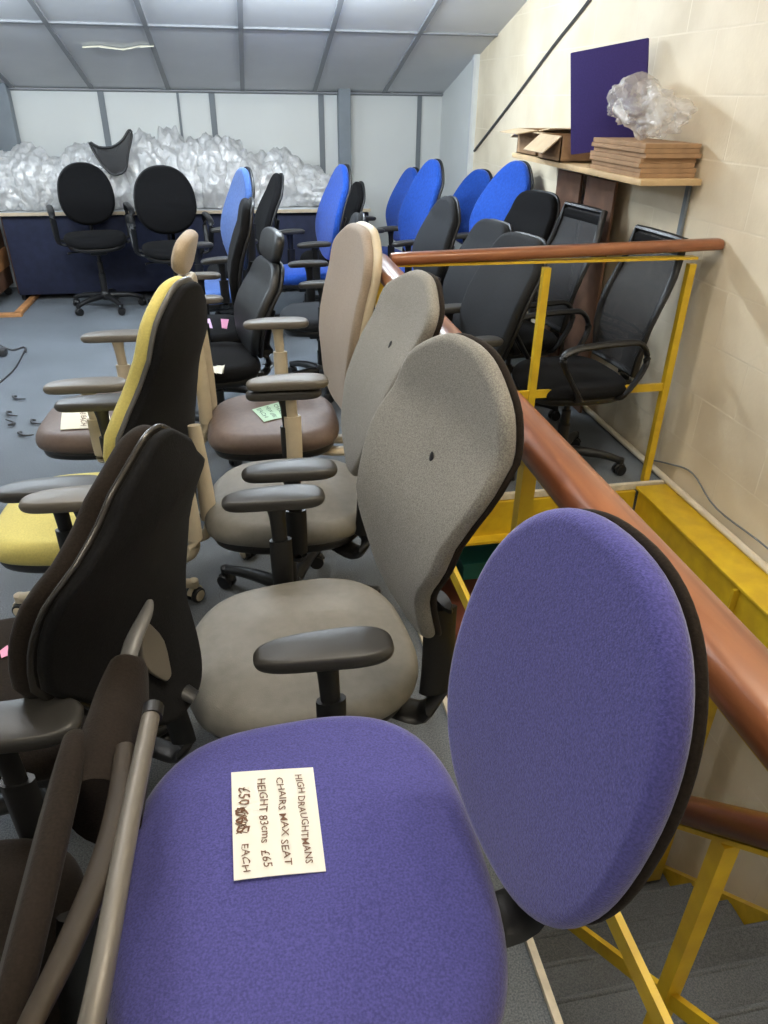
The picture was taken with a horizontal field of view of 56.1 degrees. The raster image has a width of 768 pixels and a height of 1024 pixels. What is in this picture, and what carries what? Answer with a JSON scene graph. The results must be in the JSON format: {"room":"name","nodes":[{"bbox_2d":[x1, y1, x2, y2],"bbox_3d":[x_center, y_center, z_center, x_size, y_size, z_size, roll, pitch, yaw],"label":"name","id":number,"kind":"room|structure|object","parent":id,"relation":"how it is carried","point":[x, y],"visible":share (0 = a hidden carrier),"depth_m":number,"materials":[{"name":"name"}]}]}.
{"room":"second-hand shop","nodes":[
{"label":"second-hand shop","id":0,"kind":"room"},
{"bbox_2d":[0,91,441,286],"bbox_3d":[-2.474,-3.006,6.547,6.340,2.200,0.100,-5,30,-9],"label":"wall","id":1,"kind":"structure","parent":0,"point":[383,128],"depth_m":6.50,"materials":[{"name":"white paint"}]},
{"bbox_2d":[0,83,350,216],"bbox_3d":[-1.803,-2.962,6.586,3.025,1.750,0.120,-5,30,-9],"label":"trim","id":2,"kind":"structure","parent":1,"relation":"attached to","point":[9,132],"depth_m":6.37,"materials":[{"name":"grey metal"}]},
{"bbox_2d":[97,91,421,173],"bbox_3d":[-1.797,-3.033,6.609,4.345,1.800,0.014,-5,30,-9],"label":"trim","id":3,"kind":"structure","parent":1,"relation":"attached to","point":[100,94],"depth_m":6.47,"materials":[{"name":"grey metal"}]},
{"bbox_2d":[0,0,527,93],"bbox_3d":[-1.496,-2.237,1.000,6.140,2.786,10.463,-5,30,-9],"label":"ceiling","id":4,"kind":"structure","parent":0,"point":[30,56],"depth_m":5.25,"materials":[{"name":"tile"}]},
{"bbox_2d":[82,45,153,50],"bbox_3d":[-1.908,-3.345,5.184,0.505,0.036,0.092,-2,30,-5],"label":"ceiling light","id":5,"kind":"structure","parent":4,"relation":"attached to","point":[99,46],"depth_m":5.17,"materials":[{"name":"beige"}]},
{"bbox_2d":[0,0,497,96],"bbox_3d":[-1.497,-2.206,1.020,6.140,2.759,10.457,-5,30,-9],"label":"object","id":6,"kind":"structure","parent":4,"relation":"attached to","point":[144,24],"depth_m":5.16,"materials":[{"name":"grey metal"}]},
{"bbox_2d":[0,287,660,1023],"bbox_3d":[-1.534,0.464,2.559,6.140,0.200,10.450,-5,30,-9],"label":"floor","id":7,"kind":"structure","parent":0,"point":[50,330],"depth_m":3.65,"materials":[{"name":"grey carpet"}]},
{"bbox_2d":[0,228,13,294],"bbox_3d":[-3.511,-2.168,6.160,0.420,0.710,0.510,-5,30,-9],"label":"base cabinet","id":8,"kind":"object","parent":7,"relation":"on","point":[6,280],"visible":1,"depth_m":6.32,"materials":[{"name":"orange wood"}]},
{"bbox_2d":[0,216,19,293],"bbox_3d":[-3.306,-2.656,6.221,0.050,1.500,0.060,-5,30,-9],"label":"trim","id":9,"kind":"structure","parent":7,"relation":"on","point":[0,216],"depth_m":6.39,"materials":[{"name":"brown wood"}]},
{"bbox_2d":[5,419,15,425],"bbox_3d":[-2.064,-0.499,3.983,0.043,0.017,0.099,-17,34,-28],"label":"scrap","id":10,"kind":"object","parent":7,"relation":"on","point":[13,423],"visible":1,"depth_m":3.96,"materials":[{"name":"grey"}]},
{"bbox_2d":[6,411,17,415],"bbox_3d":[-2.112,-0.554,4.078,0.040,0.017,0.105,-25,39,-37],"label":"scrap","id":11,"kind":"object","parent":7,"relation":"on","point":[7,412],"visible":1,"depth_m":4.08,"materials":[{"name":"grey"}]},
{"bbox_2d":[0,344,26,382],"bbox_3d":[-2.531,-1.034,4.872,0.187,0.052,0.804,-10,32,-19],"label":"cable","id":12,"kind":"object","parent":7,"relation":"on","point":[3,351],"visible":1,"depth_m":4.98,"materials":[{"name":"grey"}]},
{"bbox_2d":[12,395,25,399],"bbox_3d":[-2.184,-0.681,4.296,0.107,0.017,0.038,20,35,30],"label":"scrap","id":13,"kind":"object","parent":7,"relation":"on","point":[13,396],"visible":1,"depth_m":4.29,"materials":[{"name":"grey"}]},
{"bbox_2d":[0,295,40,317],"bbox_3d":[-3.178,-1.784,6.183,0.300,0.030,0.762,-5,30,-9],"label":"frame","id":14,"kind":"object","parent":7,"relation":"on","point":[19,312],"visible":0.78,"depth_m":6.00,"materials":[{"name":"orange wood"}]},
{"bbox_2d":[17,431,33,436],"bbox_3d":[-1.917,-0.416,3.844,0.102,0.017,0.037,14,33,22],"label":"scrap","id":15,"kind":"object","parent":7,"relation":"on","point":[18,432],"visible":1,"depth_m":3.83,"materials":[{"name":"grey"}]},
{"bbox_2d":[0,599,163,1023],"bbox_3d":[-0.612,0.713,1.076,0.645,0.874,0.697,-5,30,-9],"label":"chair","id":16,"kind":"object","parent":7,"relation":"on","point":[59,951],"visible":1,"depth_m":0.86,"materials":[{"name":"black plastic"}]},
{"bbox_2d":[0,208,174,299],"bbox_3d":[-2.565,-2.331,6.446,1.370,0.729,0.505,-5,30,-9],"label":"partition","id":17,"kind":"object","parent":7,"relation":"on","point":[41,265],"visible":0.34,"depth_m":6.27,"materials":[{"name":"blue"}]},
{"bbox_2d":[0,125,330,210],"bbox_3d":[-1.854,-2.997,6.242,3.101,0.628,0.610,-5,30,-9],"label":"heap","id":18,"kind":"object","parent":17,"relation":"on","point":[29,175],"visible":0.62,"depth_m":6.09,"materials":[{"name":"clear plastic"}]},
{"bbox_2d":[88,129,132,175],"bbox_3d":[-2.215,-2.932,5.875,0.360,0.342,0.053,-5,30,-9],"label":"chair backrest","id":19,"kind":"object","parent":18,"relation":"on","point":[114,168],"visible":1,"depth_m":5.87,"materials":[{"name":"black plastic"}]},
{"bbox_2d":[46,162,146,315],"bbox_3d":[-2.355,-2.228,5.890,0.645,1.112,0.612,-12,32,-21],"label":"office chair","id":20,"kind":"object","parent":7,"relation":"on","point":[85,194],"visible":1,"depth_m":5.83,"materials":[{"name":"black fabric"}]},
{"bbox_2d":[0,423,204,838],"bbox_3d":[-0.697,0.285,1.556,0.806,1.134,0.728,23,37,34],"label":"chair","id":21,"kind":"object","parent":7,"relation":"on","point":[125,547],"visible":0.74,"depth_m":1.19,"materials":[{"name":"black plastic"}]},
{"bbox_2d":[0,645,7,657],"bbox_3d":[-0.857,0.315,1.625,0.018,0.004,0.045,-16,34,-26],"label":"label","id":22,"kind":"object","parent":21,"relation":"on","point":[3,652],"visible":0.87,"depth_m":1.62,"materials":[{"name":"pink paper"}]},
{"bbox_2d":[0,276,215,615],"bbox_3d":[-0.888,-0.134,2.222,0.714,1.188,0.723,-16,34,-27],"label":"office chair","id":23,"kind":"object","parent":7,"relation":"on","point":[160,386],"visible":0.37,"depth_m":1.95,"materials":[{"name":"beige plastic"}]},
{"bbox_2d":[35,229,216,463],"bbox_3d":[-1.050,-0.473,2.819,0.691,1.174,0.703,13,32,20],"label":"chair","id":24,"kind":"object","parent":7,"relation":"on","point":[68,444],"visible":0.37,"depth_m":2.69,"materials":[{"name":"beige plastic"}]},
{"bbox_2d":[60,412,109,429],"bbox_3d":[-1.152,-0.367,2.788,0.219,0.012,0.216,-5,30,-9],"label":"note card","id":25,"kind":"object","parent":24,"relation":"on","point":[74,420],"visible":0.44,"depth_m":2.75,"materials":[{"name":"beige paper"}]},
{"bbox_2d":[126,165,213,305],"bbox_3d":[-1.696,-2.157,5.787,0.645,1.107,0.612,-10,32,-18],"label":"office chair","id":26,"kind":"object","parent":7,"relation":"on","point":[164,198],"visible":0.71,"depth_m":5.73,"materials":[{"name":"black fabric"}]},
{"bbox_2d":[194,197,254,393],"bbox_3d":[-0.981,-1.127,4.004,0.618,1.124,0.658,-6,31,-11],"label":"office chair","id":27,"kind":"object","parent":7,"relation":"on","point":[243,228],"visible":0.4,"depth_m":3.81,"materials":[{"name":"black fabric"}]},
{"bbox_2d":[221,319,228,328],"bbox_3d":[-0.889,-1.052,4.021,0.045,0.008,0.189,-5,30,-9],"label":"label","id":28,"kind":"object","parent":27,"relation":"on","point":[224,322],"visible":1,"depth_m":4.02,"materials":[{"name":"pink paper"}]},
{"bbox_2d":[175,207,274,271],"bbox_3d":[-1.444,-2.422,6.631,0.890,0.729,0.505,-5,30,-9],"label":"desk","id":29,"kind":"object","parent":7,"relation":"on","point":[218,250],"visible":0.02,"depth_m":6.33,"materials":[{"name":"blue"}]},
{"bbox_2d":[195,166,255,313],"bbox_3d":[-1.137,-1.634,4.807,0.615,1.195,0.658,-15,33,-25],"label":"office chair","id":30,"kind":"object","parent":7,"relation":"on","point":[242,185],"visible":0.4,"depth_m":4.71,"materials":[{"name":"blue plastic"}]},
{"bbox_2d":[195,227,284,466],"bbox_3d":[-0.799,-0.815,3.540,0.667,1.052,0.589,-11,32,-20],"label":"chair","id":31,"kind":"object","parent":7,"relation":"on","point":[258,294],"visible":0.59,"depth_m":3.46,"materials":[{"name":"black leather"}]},
{"bbox_2d":[213,365,224,373],"bbox_3d":[-0.784,-0.635,3.335,0.086,0.063,0.144,-2,30,-4],"label":"note card","id":32,"kind":"object","parent":31,"relation":"on","point":[218,369],"visible":0.6,"depth_m":3.32,"materials":[{"name":"beige paper"}]},
{"bbox_2d":[207,173,283,316],"bbox_3d":[-1.062,-1.938,5.425,0.668,1.106,0.658,-10,32,-18],"label":"office chair","id":33,"kind":"object","parent":7,"relation":"on","point":[265,215],"visible":0.27,"depth_m":5.26,"materials":[{"name":"black fabric"}]},
{"bbox_2d":[199,221,381,559],"bbox_3d":[-0.401,-0.492,2.830,0.649,1.213,0.822,-23,37,-35],"label":"chair","id":34,"kind":"object","parent":7,"relation":"on","point":[235,432],"visible":0.56,"depth_m":2.69,"materials":[{"name":"beige fabric"}]},
{"bbox_2d":[252,402,281,421],"bbox_3d":[-0.441,-0.399,2.853,0.134,0.006,0.166,-15,33,-25],"label":"note card","id":35,"kind":"object","parent":34,"relation":"on","point":[269,412],"visible":0.84,"depth_m":2.84,"materials":[{"name":"green paper"}]},
{"bbox_2d":[277,164,351,340],"bbox_3d":[-0.565,-1.923,5.339,0.645,1.178,0.658,-12,32,-21],"label":"office chair","id":36,"kind":"object","parent":7,"relation":"on","point":[330,220],"visible":0.55,"depth_m":5.20,"materials":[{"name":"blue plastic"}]},
{"bbox_2d":[280,211,365,402],"bbox_3d":[-0.382,-1.246,4.326,0.612,1.022,0.658,-6,31,-11],"label":"office chair","id":37,"kind":"object","parent":7,"relation":"on","point":[310,310],"visible":0.36,"depth_m":4.33,"materials":[{"name":"black plastic"}]},
{"bbox_2d":[276,204,370,291],"bbox_3d":[-0.583,-2.492,6.773,0.840,0.729,0.505,-5,30,-9],"label":"desk","id":38,"kind":"object","parent":7,"relation":"on","point":[292,217],"visible":0.28,"depth_m":6.45,"materials":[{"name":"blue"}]},
{"bbox_2d":[205,270,444,593],"bbox_3d":[-0.240,-0.168,2.278,0.730,1.206,0.723,-4,30,-8],"label":"office chair","id":39,"kind":"object","parent":7,"relation":"on","point":[409,311],"visible":0.67,"depth_m":2.06,"materials":[{"name":"grey fabric"}]},
{"bbox_2d":[300,181,365,301],"bbox_3d":[-0.405,-2.137,5.873,0.590,1.017,0.611,0,30,-1],"label":"office chair","id":40,"kind":"object","parent":7,"relation":"on","point":[357,198],"visible":0.2,"depth_m":5.70,"materials":[{"name":"fabric"}]},
{"bbox_2d":[190,333,523,738],"bbox_3d":[-0.167,0.190,1.628,0.719,1.239,0.687,-2,30,-5],"label":"office chair","id":41,"kind":"object","parent":7,"relation":"on","point":[444,445],"visible":0.82,"depth_m":1.41,"materials":[{"name":"grey fabric"}]},
{"bbox_2d":[365,167,418,257],"bbox_3d":[-0.033,-2.252,5.993,0.629,1.106,0.658,-12,32,-21],"label":"office chair","id":42,"kind":"object","parent":7,"relation":"on","point":[406,179],"visible":0.25,"depth_m":5.92,"materials":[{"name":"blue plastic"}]},
{"bbox_2d":[107,508,708,1023],"bbox_3d":[-0.043,0.566,0.982,0.608,1.237,0.592,-3,30,-7],"label":"chair","id":43,"kind":"object","parent":7,"relation":"on","point":[578,699],"visible":0.96,"depth_m":0.81,"materials":[{"name":"purple fabric"}]},
{"bbox_2d":[231,767,325,880],"bbox_3d":[-0.145,0.406,0.957,0.116,0.009,0.176,-5,30,-9],"label":"card","id":44,"kind":"object","parent":43,"relation":"on","point":[276,828],"visible":1,"depth_m":0.95,"materials":[{"name":"white paper"}]},
{"bbox_2d":[376,159,444,272],"bbox_3d":[0.090,-1.986,5.434,0.688,1.207,0.658,-15,34,-25],"label":"office chair","id":45,"kind":"object","parent":7,"relation":"on","point":[426,189],"visible":0.36,"depth_m":5.31,"materials":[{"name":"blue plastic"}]},
{"bbox_2d":[373,195,460,311],"bbox_3d":[0.121,-1.331,4.411,0.625,1.096,0.658,-12,32,-21],"label":"office chair","id":46,"kind":"object","parent":7,"relation":"on","point":[439,230],"visible":0.21,"depth_m":4.25,"materials":[{"name":"black fabric"}]},
{"bbox_2d":[453,169,492,243],"bbox_3d":[0.506,-2.114,5.758,0.657,1.115,0.658,-17,34,-28],"label":"office chair","id":47,"kind":"object","parent":7,"relation":"on","point":[469,191],"visible":0.2,"depth_m":5.66,"materials":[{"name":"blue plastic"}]},
{"bbox_2d":[442,219,512,329],"bbox_3d":[0.280,-1.002,3.894,0.707,1.048,0.658,-11,32,-20],"label":"office chair","id":48,"kind":"object","parent":7,"relation":"on","point":[485,232],"visible":0.16,"depth_m":3.81,"materials":[{"name":"black fabric"}]},
{"bbox_2d":[453,160,533,248],"bbox_3d":[0.591,-1.661,4.845,0.715,1.245,0.651,-16,34,-26],"label":"office chair","id":49,"kind":"object","parent":7,"relation":"on","point":[496,200],"visible":0.14,"depth_m":4.72,"materials":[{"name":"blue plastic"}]},
{"bbox_2d":[460,231,547,361],"bbox_3d":[0.344,-0.727,3.400,0.703,1.068,0.658,-12,32,-21],"label":"office chair","id":50,"kind":"object","parent":7,"relation":"on","point":[496,302],"visible":0.22,"depth_m":3.27,"materials":[{"name":"black fabric"}]},
{"bbox_2d":[448,189,559,372],"bbox_3d":[0.655,-1.303,4.337,0.623,1.136,0.658,-15,33,-25],"label":"office chair","id":51,"kind":"object","parent":7,"relation":"on","point":[534,212],"visible":0.1,"depth_m":4.16,"materials":[{"name":"black fabric"}]},
{"bbox_2d":[466,489,635,545],"bbox_3d":[0.591,0.041,3.370,1.250,0.186,0.080,-5,30,-9],"label":"steel beam","id":52,"kind":"structure","parent":7,"relation":"attached to","point":[497,525],"depth_m":3.38,"materials":[{"name":"yellow metal"}]},
{"bbox_2d":[505,201,607,420],"bbox_3d":[0.733,-1.032,3.877,0.706,1.127,0.624,-9,31,-16],"label":"mesh chair","id":53,"kind":"object","parent":7,"relation":"on","point":[595,218],"visible":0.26,"depth_m":3.78,"materials":[{"name":"black fabric"}]},
{"bbox_2d":[390,238,724,480],"bbox_3d":[0.675,-0.577,3.117,1.432,1.129,0.066,-5,30,-9],"label":"balustrade","id":54,"kind":"object","parent":7,"relation":"on","point":[544,254],"visible":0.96,"depth_m":2.90,"materials":[{"name":"yellow metal"}]},
{"bbox_2d":[541,169,583,356],"bbox_3d":[1.058,-1.405,4.417,0.016,1.240,0.330,-5,30,-9],"label":"sheet","id":55,"kind":"object","parent":7,"relation":"on","point":[569,185],"visible":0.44,"depth_m":4.16,"materials":[{"name":"brown wood"}]},
{"bbox_2d":[375,253,767,1023],"bbox_3d":[0.275,0.344,1.551,0.084,1.120,3.400,-5,30,-9],"label":"balustrade","id":56,"kind":"object","parent":7,"relation":"on","point":[737,659],"visible":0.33,"depth_m":1.03,"materials":[{"name":"yellow paint"}]},
{"bbox_2d":[563,176,617,412],"bbox_3d":[1.132,-1.203,4.068,0.016,1.240,0.340,-5,30,-9],"label":"sheet","id":57,"kind":"object","parent":7,"relation":"on","point":[600,193],"visible":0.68,"depth_m":3.92,"materials":[{"name":"brown wood"}]},
{"bbox_2d":[511,224,687,480],"bbox_3d":[0.899,-0.689,3.301,0.679,1.113,0.624,-7,31,-13],"label":"mesh chair","id":58,"kind":"object","parent":7,"relation":"on","point":[572,379],"visible":0.73,"depth_m":3.24,"materials":[{"name":"black fabric"}]},
{"bbox_2d":[473,0,767,909],"bbox_3d":[1.548,-0.738,2.516,0.100,7.600,10.450,-5,30,-9],"label":"wall","id":59,"kind":"structure","parent":0,"point":[712,55],"depth_m":3.16,"materials":[{"name":"beige paint"}]},
{"bbox_2d":[439,54,479,249],"bbox_3d":[0.637,-3.058,6.512,0.030,2.000,1.030,-5,30,-9],"label":"wall","id":60,"kind":"structure","parent":59,"relation":"attached to","point":[456,98],"depth_m":6.29,"materials":[{"name":"white paint"}]},
{"bbox_2d":[461,54,476,244],"bbox_3d":[0.717,-2.818,6.098,0.050,1.800,0.050,-5,30,-9],"label":"trim","id":61,"kind":"structure","parent":59,"relation":"attached to","point":[474,55],"depth_m":5.84,"materials":[{"name":"grey paint"}]},
{"bbox_2d":[473,0,591,151],"bbox_3d":[1.021,-2.815,4.331,0.020,1.346,2.987,-5,30,-9],"label":"cable","id":62,"kind":"object","parent":59,"relation":"attached to","point":[585,5],"visible":1,"depth_m":4.58,"materials":[{"name":"grey plastic"}]},
{"bbox_2d":[418,480,665,1023],"bbox_3d":[0.948,0.674,2.056,1.456,0.030,3.090,-5,30,-9],"label":"trim","id":63,"kind":"structure","parent":59,"relation":"attached to","point":[548,995],"depth_m":1.54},
{"bbox_2d":[512,153,701,235],"bbox_3d":[1.063,-1.654,3.792,0.286,0.328,1.620,-5,30,-9],"label":"wall shelf","id":64,"kind":"object","parent":59,"relation":"attached to","point":[581,167],"visible":0.67,"depth_m":3.19,"materials":[{"name":"brown wood"}]},
{"bbox_2d":[500,128,570,156],"bbox_3d":[0.891,-2.165,4.195,0.359,0.148,0.618,-5,30,-9],"label":"cardboard box","id":65,"kind":"object","parent":64,"relation":"on","point":[525,136],"visible":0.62,"depth_m":4.17,"materials":[{"name":"brown cardboard"}]},
{"bbox_2d":[523,132,591,162],"bbox_3d":[0.938,-1.978,3.897,0.333,0.122,0.444,-5,30,-9],"label":"cardboard box","id":66,"kind":"object","parent":64,"relation":"on","point":[551,146],"visible":0.72,"depth_m":3.74,"materials":[{"name":"brown cardboard"}]},
{"bbox_2d":[570,38,648,154],"bbox_3d":[1.074,-1.978,3.453,0.420,0.487,0.025,17,34,26],"label":"panel","id":67,"kind":"object","parent":64,"relation":"on","point":[594,72],"visible":0.74,"depth_m":3.43,"materials":[{"name":"fabric"}]},
{"bbox_2d":[590,164,694,177],"bbox_3d":[1.157,-1.548,3.263,0.255,0.018,0.500,-4,30,-9],"label":"cardboard sheet","id":68,"kind":"object","parent":64,"relation":"on","point":[594,166],"visible":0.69,"depth_m":3.06,"materials":[{"name":"brown cardboard"}]},
{"bbox_2d":[592,160,695,172],"bbox_3d":[1.162,-1.566,3.257,0.255,0.018,0.500,-4,30,-8],"label":"cardboard sheet","id":69,"kind":"object","parent":68,"relation":"on","point":[628,168],"visible":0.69,"depth_m":3.06,"materials":[{"name":"brown cardboard"}]},
{"bbox_2d":[590,155,694,167],"bbox_3d":[1.152,-1.585,3.251,0.255,0.018,0.500,-4,30,-9],"label":"cardboard sheet","id":70,"kind":"object","parent":69,"relation":"on","point":[593,157],"visible":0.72,"depth_m":3.05,"materials":[{"name":"brown cardboard"}]},
{"bbox_2d":[590,150,695,162],"bbox_3d":[1.155,-1.603,3.247,0.255,0.018,0.500,-5,30,-9],"label":"cardboard sheet","id":71,"kind":"object","parent":70,"relation":"on","point":[592,152],"visible":0.74,"depth_m":3.05,"materials":[{"name":"brown cardboard"}]},
{"bbox_2d":[594,146,701,157],"bbox_3d":[1.167,-1.613,3.225,0.255,0.018,0.500,-5,30,-10],"label":"cardboard sheet","id":72,"kind":"object","parent":71,"relation":"on","point":[614,151],"visible":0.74,"depth_m":3.03,"materials":[{"name":"brown cardboard"}]},
{"bbox_2d":[591,142,699,152],"bbox_3d":[1.156,-1.630,3.218,0.255,0.018,0.500,-5,31,-10],"label":"cardboard sheet","id":73,"kind":"object","parent":72,"relation":"on","point":[596,144],"visible":0.74,"depth_m":3.02,"materials":[{"name":"brown cardboard"}]},
{"bbox_2d":[593,137,701,147],"bbox_3d":[1.161,-1.649,3.213,0.255,0.018,0.500,-5,30,-10],"label":"cardboard sheet","id":74,"kind":"object","parent":73,"relation":"on","point":[626,141],"visible":1,"depth_m":3.09,"materials":[{"name":"brown cardboard"}]},
{"bbox_2d":[607,75,696,139],"bbox_3d":[1.146,-1.782,3.159,0.251,0.269,0.590,-5,30,-9],"label":"plastic bag","id":75,"kind":"object","parent":74,"relation":"on","point":[678,104],"visible":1,"depth_m":3.23,"materials":[{"name":"clear plastic"}]},
{"bbox_2d":[530,357,767,574],"bbox_3d":[1.372,-0.118,3.397,0.032,0.030,7.400,-5,30,-9],"label":"trim","id":76,"kind":"structure","parent":59,"relation":"attached to","point":[712,520],"depth_m":3.28,"materials":[{"name":"beige"}]},
{"bbox_2d":[634,484,767,648],"bbox_3d":[1.664,1.097,1.695,0.182,0.368,4.320,-5,30,-9],"label":"steel beam","id":77,"kind":"structure","parent":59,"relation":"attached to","point":[735,579],"depth_m":2.97,"materials":[{"name":"yellow metal"}]},
{"bbox_2d":[654,460,767,549],"bbox_3d":[1.646,0.549,2.138,0.012,0.117,3.501,-5,30,-9],"label":"cable","id":78,"kind":"object","parent":59,"relation":"attached to","point":[691,472],"visible":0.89,"depth_m":3.14,"materials":[{"name":"grey plastic"}]},
{"bbox_3d":[0.877,2.929,3.649,6.000,0.100,9.000,-5,30,-9],"label":"floor","id":79,"kind":"structure","parent":0,"visible":0},
{"bbox_2d":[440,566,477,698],"bbox_3d":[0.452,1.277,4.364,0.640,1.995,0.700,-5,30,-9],"label":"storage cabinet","id":80,"kind":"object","parent":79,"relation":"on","point":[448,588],"visible":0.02,"depth_m":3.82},
{"bbox_2d":[456,543,499,579],"bbox_3d":[0.540,0.266,4.007,0.280,0.112,0.220,-5,30,-9],"label":"crate","id":81,"kind":"object","parent":80,"relation":"on","point":[472,560],"visible":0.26,"depth_m":3.93,"materials":[{"name":"teal plastic"}]},
{"bbox_2d":[533,865,767,1023],"bbox_3d":[0.915,1.835,2.908,1.340,2.864,2.696,-5,30,-9],"label":"staircase","id":82,"kind":"structure","parent":79,"relation":"on","point":[727,980],"depth_m":2.72,"materials":[{"name":"carpet"}]},
{"bbox_2d":[568,796,767,1023],"bbox_3d":[0.450,0.929,2.047,0.058,2.716,2.226,-5,30,-9],"label":"stair rail","id":83,"kind":"object","parent":82,"relation":"on","point":[730,828],"visible":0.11,"depth_m":1.24,"materials":[{"name":"yellow metal"}]},
{"bbox_2d":[647,698,716,881],"bbox_3d":[1.345,1.195,3.283,0.100,1.480,0.080,-5,30,-9],"label":"steel column","id":84,"kind":"structure","parent":82,"relation":"on","point":[656,875],"depth_m":3.49,"materials":[{"name":"yellow metal"}]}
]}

